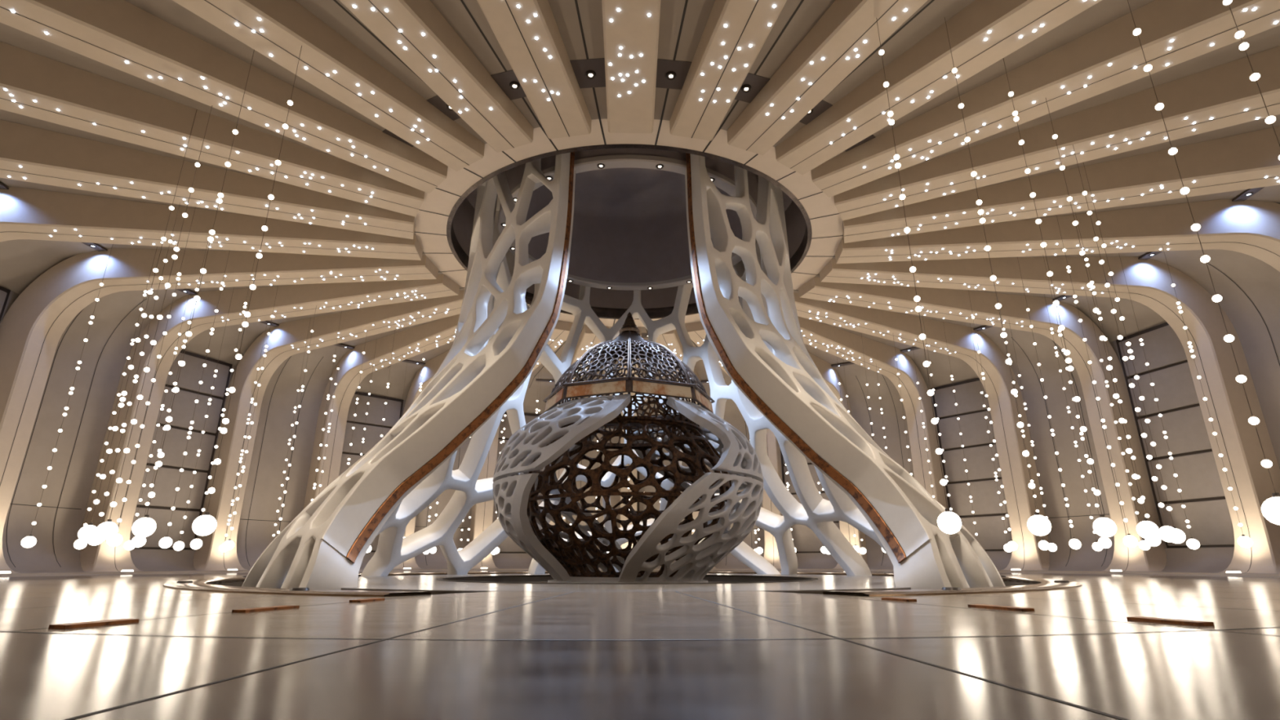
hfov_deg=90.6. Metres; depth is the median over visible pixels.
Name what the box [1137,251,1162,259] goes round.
spotlight
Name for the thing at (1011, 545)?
string
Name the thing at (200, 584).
trim
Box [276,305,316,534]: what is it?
string
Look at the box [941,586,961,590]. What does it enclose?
uplight
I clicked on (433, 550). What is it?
string
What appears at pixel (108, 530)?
string
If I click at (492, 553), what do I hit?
string
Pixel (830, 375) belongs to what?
rib
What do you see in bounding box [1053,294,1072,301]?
spotlight
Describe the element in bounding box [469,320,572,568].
rib
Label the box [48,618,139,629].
inlay
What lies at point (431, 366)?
rib
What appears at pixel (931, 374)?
string
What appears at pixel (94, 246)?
spotlight
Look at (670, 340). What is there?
rib
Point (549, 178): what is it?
recessed light
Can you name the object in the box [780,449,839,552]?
wall panel
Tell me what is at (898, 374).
string
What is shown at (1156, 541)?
string
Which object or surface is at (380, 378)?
wall
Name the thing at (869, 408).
string
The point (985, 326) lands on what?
spotlight
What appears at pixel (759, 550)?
string
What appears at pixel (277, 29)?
rib
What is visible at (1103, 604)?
floor
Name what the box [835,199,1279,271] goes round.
rib
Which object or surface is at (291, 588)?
uplight
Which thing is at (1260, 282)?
wall
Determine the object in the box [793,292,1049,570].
rib
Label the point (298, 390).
string
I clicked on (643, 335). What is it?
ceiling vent
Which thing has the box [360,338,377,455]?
string
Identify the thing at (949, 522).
string
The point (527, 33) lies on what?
rib
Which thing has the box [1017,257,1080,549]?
string
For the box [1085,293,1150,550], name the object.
string
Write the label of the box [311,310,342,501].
string
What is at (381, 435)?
string
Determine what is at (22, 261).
wall
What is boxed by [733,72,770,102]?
recessed light
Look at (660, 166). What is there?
recessed light
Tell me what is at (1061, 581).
uplight
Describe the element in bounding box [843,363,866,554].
string
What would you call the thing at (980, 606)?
inlay
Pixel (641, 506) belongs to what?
wall panel
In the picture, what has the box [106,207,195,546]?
string
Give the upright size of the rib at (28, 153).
11.202 m
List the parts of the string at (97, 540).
globe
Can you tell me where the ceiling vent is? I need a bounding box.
[641,333,648,337]
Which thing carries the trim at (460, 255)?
attached to the wall at (463, 220)
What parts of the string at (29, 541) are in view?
globe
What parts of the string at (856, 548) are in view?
globe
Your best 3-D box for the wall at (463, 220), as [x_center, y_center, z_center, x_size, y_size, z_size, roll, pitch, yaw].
[-0.343,-4.955,22.052,11.780,2.067,11.780,0,-18,-1]
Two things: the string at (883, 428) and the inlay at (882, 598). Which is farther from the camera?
the string at (883, 428)
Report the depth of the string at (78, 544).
19.99 m
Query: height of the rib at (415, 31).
11.202 m
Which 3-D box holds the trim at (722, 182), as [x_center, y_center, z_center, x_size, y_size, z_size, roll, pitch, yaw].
[-0.343,-4.278,21.836,8.900,0.170,8.900,0,-18,-1]
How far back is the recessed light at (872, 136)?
15.98 m
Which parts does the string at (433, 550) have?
globe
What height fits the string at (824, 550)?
10.055 m
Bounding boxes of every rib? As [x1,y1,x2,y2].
[0,0,448,193]
[0,41,424,217]
[0,120,414,239]
[0,186,422,260]
[0,248,438,573]
[80,274,459,571]
[172,0,484,171]
[193,289,464,570]
[303,314,459,508]
[339,0,533,152]
[393,350,449,568]
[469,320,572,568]
[476,0,591,138]
[549,324,608,524]
[601,0,660,133]
[617,327,641,548]
[656,328,715,568]
[669,0,786,141]
[684,321,782,568]
[727,0,928,155]
[775,0,1102,174]
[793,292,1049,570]
[797,315,948,508]
[798,276,1166,571]
[808,352,868,568]
[811,0,1279,197]
[819,256,1279,573]
[833,45,1279,220]
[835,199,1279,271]
[843,125,1279,243]
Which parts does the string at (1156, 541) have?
globe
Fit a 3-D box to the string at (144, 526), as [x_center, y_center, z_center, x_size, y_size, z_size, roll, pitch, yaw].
[-7.936,-1.915,11.612,0.310,9.955,0.310,0,-18,-1]
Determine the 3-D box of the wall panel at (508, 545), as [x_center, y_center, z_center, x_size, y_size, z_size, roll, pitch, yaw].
[-7.565,7.635,40.039,3.556,8.750,0.150,6,-19,-18]
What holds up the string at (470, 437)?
hanging from the ceiling
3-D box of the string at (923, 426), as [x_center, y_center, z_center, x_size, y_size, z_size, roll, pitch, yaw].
[13.172,3.555,29.270,0.310,10.285,0.310,0,-18,-1]
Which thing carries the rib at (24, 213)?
attached to the ceiling
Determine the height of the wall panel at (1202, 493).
8.750 m
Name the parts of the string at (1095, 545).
globe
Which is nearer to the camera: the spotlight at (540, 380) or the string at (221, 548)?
the string at (221, 548)
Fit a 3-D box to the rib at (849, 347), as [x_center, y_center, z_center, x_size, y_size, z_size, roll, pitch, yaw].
[10.362,3.948,29.690,15.380,11.202,1.910,16,-24,-41]
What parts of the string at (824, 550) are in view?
globe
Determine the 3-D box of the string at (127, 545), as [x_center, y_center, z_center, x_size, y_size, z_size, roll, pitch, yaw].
[-16.706,1.319,22.276,0.310,10.285,0.310,0,-18,-1]
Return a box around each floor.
[0,570,1279,719]
[525,581,733,582]
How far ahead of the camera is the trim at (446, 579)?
15.93 m
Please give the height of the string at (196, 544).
10.055 m
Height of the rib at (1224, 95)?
11.202 m
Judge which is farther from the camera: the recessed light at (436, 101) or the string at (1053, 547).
the string at (1053, 547)
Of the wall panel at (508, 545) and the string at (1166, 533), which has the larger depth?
the wall panel at (508, 545)
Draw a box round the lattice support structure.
[241,151,1005,590]
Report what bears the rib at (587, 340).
attached to the ceiling
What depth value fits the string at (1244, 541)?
17.95 m
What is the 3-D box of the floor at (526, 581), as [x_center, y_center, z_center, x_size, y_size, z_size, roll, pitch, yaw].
[-0.343,6.538,18.379,10.560,0.001,10.560,0,-18,-1]
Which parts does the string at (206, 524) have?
globe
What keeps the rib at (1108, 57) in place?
attached to the ceiling
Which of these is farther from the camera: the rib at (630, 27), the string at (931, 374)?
the string at (931, 374)
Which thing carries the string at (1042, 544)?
hanging from the rib at (1149, 282)
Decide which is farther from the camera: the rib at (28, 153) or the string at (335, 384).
the string at (335, 384)
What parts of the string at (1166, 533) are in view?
globe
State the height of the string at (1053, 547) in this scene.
9.215 m
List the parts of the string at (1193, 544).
globe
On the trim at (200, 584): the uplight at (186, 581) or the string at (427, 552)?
the uplight at (186, 581)
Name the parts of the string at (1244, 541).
globe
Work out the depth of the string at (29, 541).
17.97 m
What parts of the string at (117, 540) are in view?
globe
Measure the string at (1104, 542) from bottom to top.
9.215 m
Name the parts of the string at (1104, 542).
globe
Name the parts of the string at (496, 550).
globe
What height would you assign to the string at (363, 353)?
9.215 m
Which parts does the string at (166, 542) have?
globe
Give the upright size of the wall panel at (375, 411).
8.750 m
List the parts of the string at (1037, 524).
globe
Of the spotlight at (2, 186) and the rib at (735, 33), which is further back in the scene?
the spotlight at (2, 186)
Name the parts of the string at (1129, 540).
globe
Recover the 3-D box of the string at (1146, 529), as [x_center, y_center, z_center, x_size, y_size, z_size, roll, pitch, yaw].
[8.797,-1.296,12.336,0.310,9.215,0.310,0,-18,-1]
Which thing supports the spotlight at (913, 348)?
attached to the rib at (849, 347)
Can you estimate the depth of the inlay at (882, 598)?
7.51 m
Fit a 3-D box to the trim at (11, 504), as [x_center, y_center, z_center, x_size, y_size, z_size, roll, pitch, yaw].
[-0.381,3.379,27.794,44.237,11.162,28.410,0,-18,-1]
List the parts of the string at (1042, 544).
globe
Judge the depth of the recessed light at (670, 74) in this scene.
13.71 m
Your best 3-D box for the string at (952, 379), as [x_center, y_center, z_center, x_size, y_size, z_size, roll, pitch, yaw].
[14.087,3.109,27.875,0.310,10.285,0.310,0,-18,-1]
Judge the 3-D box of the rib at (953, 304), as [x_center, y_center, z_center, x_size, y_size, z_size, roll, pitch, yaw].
[13.498,2.359,24.720,15.380,11.202,1.910,6,-19,-18]
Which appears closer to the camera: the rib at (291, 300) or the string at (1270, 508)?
the string at (1270, 508)
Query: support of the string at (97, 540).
hanging from the rib at (28, 153)
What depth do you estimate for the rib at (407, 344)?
32.99 m
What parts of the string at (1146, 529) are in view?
globe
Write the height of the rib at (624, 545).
11.202 m
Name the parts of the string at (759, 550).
globe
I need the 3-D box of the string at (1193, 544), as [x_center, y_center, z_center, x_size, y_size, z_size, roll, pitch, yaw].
[16.827,0.824,20.806,0.310,10.335,0.310,0,-18,-1]
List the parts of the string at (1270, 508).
globe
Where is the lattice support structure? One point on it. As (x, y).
(776, 385)
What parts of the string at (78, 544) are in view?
globe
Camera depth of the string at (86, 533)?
12.72 m
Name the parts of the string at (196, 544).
globe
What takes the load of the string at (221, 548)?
hanging from the ceiling
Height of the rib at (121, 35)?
11.202 m
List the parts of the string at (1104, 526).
globe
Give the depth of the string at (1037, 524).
10.04 m
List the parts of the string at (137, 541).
globe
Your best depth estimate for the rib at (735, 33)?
12.81 m
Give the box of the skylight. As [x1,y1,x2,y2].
[525,167,742,283]
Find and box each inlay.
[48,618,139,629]
[231,604,299,613]
[349,598,384,602]
[881,597,916,601]
[967,604,1034,611]
[1126,616,1213,626]
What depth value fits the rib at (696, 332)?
37.46 m
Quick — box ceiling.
[0,0,1279,380]
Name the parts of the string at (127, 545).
globe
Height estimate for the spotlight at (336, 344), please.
0.070 m
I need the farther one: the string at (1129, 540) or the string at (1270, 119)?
the string at (1129, 540)
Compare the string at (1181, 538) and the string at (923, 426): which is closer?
the string at (1181, 538)
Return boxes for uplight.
[176,580,192,582]
[288,587,309,591]
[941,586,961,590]
[1053,580,1069,582]
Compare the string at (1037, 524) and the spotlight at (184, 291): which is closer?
the string at (1037, 524)
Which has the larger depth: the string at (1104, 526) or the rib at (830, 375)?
the rib at (830, 375)
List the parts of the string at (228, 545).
globe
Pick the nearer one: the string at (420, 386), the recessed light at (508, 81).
the recessed light at (508, 81)
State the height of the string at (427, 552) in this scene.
9.215 m
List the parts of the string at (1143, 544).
globe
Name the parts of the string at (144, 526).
globe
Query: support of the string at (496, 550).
hanging from the ceiling
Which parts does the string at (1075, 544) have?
globe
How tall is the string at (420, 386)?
9.215 m
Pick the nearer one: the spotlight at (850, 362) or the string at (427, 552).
the string at (427, 552)
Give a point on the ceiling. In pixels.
(580, 23)
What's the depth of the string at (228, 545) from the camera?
21.32 m
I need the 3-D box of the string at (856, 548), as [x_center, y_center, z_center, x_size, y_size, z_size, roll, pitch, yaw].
[9.310,3.924,28.667,0.310,9.215,0.310,0,-18,-1]
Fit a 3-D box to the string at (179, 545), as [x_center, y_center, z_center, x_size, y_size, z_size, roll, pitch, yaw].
[-15.720,1.620,23.116,0.310,10.225,0.310,0,-18,-1]
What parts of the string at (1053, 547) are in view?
globe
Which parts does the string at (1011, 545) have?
globe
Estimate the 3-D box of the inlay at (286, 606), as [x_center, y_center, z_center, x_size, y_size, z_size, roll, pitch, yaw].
[-3.560,2.377,6.053,0.150,0.024,0.660,-4,-18,13]
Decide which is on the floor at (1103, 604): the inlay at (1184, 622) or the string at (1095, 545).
the inlay at (1184, 622)
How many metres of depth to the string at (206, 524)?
9.98 m
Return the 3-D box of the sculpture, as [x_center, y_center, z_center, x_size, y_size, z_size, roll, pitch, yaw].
[-0.343,2.466,19.680,8.151,8.530,7.531,0,-18,-1]
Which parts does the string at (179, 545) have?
globe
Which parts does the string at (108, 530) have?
globe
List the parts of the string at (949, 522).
globe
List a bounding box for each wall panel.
[0,285,10,321]
[129,350,232,550]
[338,391,403,551]
[492,411,542,553]
[636,427,691,553]
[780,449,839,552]
[931,377,1012,551]
[1115,322,1234,547]
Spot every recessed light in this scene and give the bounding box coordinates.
[382,128,413,146]
[426,95,460,120]
[490,70,526,100]
[546,175,553,181]
[569,57,605,88]
[596,163,604,168]
[655,58,692,89]
[655,164,663,168]
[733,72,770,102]
[799,99,832,124]
[844,134,875,151]
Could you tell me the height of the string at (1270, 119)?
10.205 m
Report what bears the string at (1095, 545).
hanging from the ceiling
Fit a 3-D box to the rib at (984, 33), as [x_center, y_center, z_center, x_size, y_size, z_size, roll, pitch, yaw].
[8.469,-2.651,9.043,1.910,11.202,15.380,13,-22,-35]
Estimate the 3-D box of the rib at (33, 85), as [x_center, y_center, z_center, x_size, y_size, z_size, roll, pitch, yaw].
[-12.891,-1.388,12.995,15.380,11.202,1.910,10,-20,-29]
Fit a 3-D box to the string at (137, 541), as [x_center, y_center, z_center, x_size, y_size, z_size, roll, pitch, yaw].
[-13.322,0.578,18.197,0.310,9.215,0.310,0,-18,-1]
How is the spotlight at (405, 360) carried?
attached to the rib at (431, 366)
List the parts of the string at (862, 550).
globe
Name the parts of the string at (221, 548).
globe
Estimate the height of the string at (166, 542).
10.055 m
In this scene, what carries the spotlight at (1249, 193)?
attached to the rib at (1250, 228)
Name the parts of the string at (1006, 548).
globe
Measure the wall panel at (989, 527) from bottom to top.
8.750 m
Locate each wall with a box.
[0,177,356,572]
[355,358,914,568]
[452,147,805,308]
[898,184,1279,572]
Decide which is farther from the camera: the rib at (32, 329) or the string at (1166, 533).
the rib at (32, 329)
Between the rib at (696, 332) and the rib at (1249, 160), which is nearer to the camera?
the rib at (1249, 160)
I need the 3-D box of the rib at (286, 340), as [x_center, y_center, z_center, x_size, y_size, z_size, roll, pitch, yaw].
[-13.148,3.068,26.937,15.380,11.202,1.910,-10,-20,27]
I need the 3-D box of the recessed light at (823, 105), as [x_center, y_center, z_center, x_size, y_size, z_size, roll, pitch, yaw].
[3.951,-5.851,14.838,0.773,0.103,0.770,10,-20,-29]
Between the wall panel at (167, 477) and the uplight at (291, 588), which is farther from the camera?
the wall panel at (167, 477)
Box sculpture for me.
[493,311,764,582]
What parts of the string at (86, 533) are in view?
globe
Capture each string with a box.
[21,245,112,547]
[73,246,157,549]
[77,111,196,542]
[87,202,180,545]
[95,106,212,539]
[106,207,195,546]
[124,290,190,550]
[131,242,208,547]
[132,49,254,537]
[159,253,229,548]
[173,286,234,551]
[190,252,256,549]
[191,45,302,535]
[218,320,267,551]
[222,284,278,550]
[272,317,311,539]
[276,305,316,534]
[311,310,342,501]
[319,344,342,491]
[346,335,366,466]
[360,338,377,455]
[366,331,395,552]
[403,355,424,537]
[423,504,431,554]
[429,341,453,553]
[457,436,471,550]
[491,419,503,555]
[493,414,506,554]
[755,528,763,554]
[806,344,827,553]
[835,350,859,552]
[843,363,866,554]
[861,335,885,552]
[875,365,887,449]
[876,20,961,533]
[893,336,912,475]
[912,348,934,497]
[922,316,951,510]
[942,321,977,541]
[944,17,1051,536]
[968,290,1017,551]
[969,323,1012,551]
[996,293,1049,550]
[1003,58,1116,537]
[1008,321,1057,551]
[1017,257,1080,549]
[1043,257,1111,548]
[1044,294,1102,551]
[1045,97,1159,539]
[1056,215,1137,547]
[1072,144,1178,542]
[1075,213,1160,546]
[1083,163,1185,543]
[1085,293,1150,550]
[1119,255,1199,549]
[1127,0,1279,524]
[1162,247,1253,547]
[1222,0,1279,159]
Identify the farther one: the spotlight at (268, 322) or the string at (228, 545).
the spotlight at (268, 322)
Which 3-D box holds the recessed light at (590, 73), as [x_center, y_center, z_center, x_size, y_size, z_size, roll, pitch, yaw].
[-1.068,-6.204,13.734,0.773,0.103,0.770,-2,-18,5]
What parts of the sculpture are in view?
edge moulding, cornice, copper plate, shell panel, shell panel, dome panel, edge moulding, dome panel, cornice, copper plate, dome panel, dome panel, bulb, drum post, dome panel, dome panel, cornice, copper plate, edge moulding, dome panel, drum post, dome panel, shell panel, shell panel, edge moulding, copper plate, cornice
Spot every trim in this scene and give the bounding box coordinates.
[6,262,1279,567]
[162,571,1082,596]
[435,574,817,584]
[446,143,812,319]
[497,154,756,290]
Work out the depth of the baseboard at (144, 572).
24.50 m
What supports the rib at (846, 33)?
attached to the ceiling
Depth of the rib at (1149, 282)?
22.64 m
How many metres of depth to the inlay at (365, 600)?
7.35 m
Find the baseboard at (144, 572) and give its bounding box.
[0,568,1279,577]
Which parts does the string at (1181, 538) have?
globe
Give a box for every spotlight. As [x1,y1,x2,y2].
[0,182,8,189]
[82,242,107,251]
[176,288,197,295]
[259,320,279,327]
[333,343,355,349]
[400,359,425,365]
[535,378,555,382]
[831,361,855,367]
[900,346,920,352]
[973,324,991,331]
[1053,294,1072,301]
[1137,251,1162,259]
[1231,186,1264,201]
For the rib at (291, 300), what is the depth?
25.45 m
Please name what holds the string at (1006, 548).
hanging from the ceiling
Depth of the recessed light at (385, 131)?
15.77 m
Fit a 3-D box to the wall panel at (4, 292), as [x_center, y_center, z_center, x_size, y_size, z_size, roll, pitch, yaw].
[-22.515,1.133,19.697,0.150,8.750,3.556,0,-18,-1]
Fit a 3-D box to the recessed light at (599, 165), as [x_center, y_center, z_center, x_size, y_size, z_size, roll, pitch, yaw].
[-1.097,-5.463,17.834,0.230,0.049,0.230,0,-18,-1]

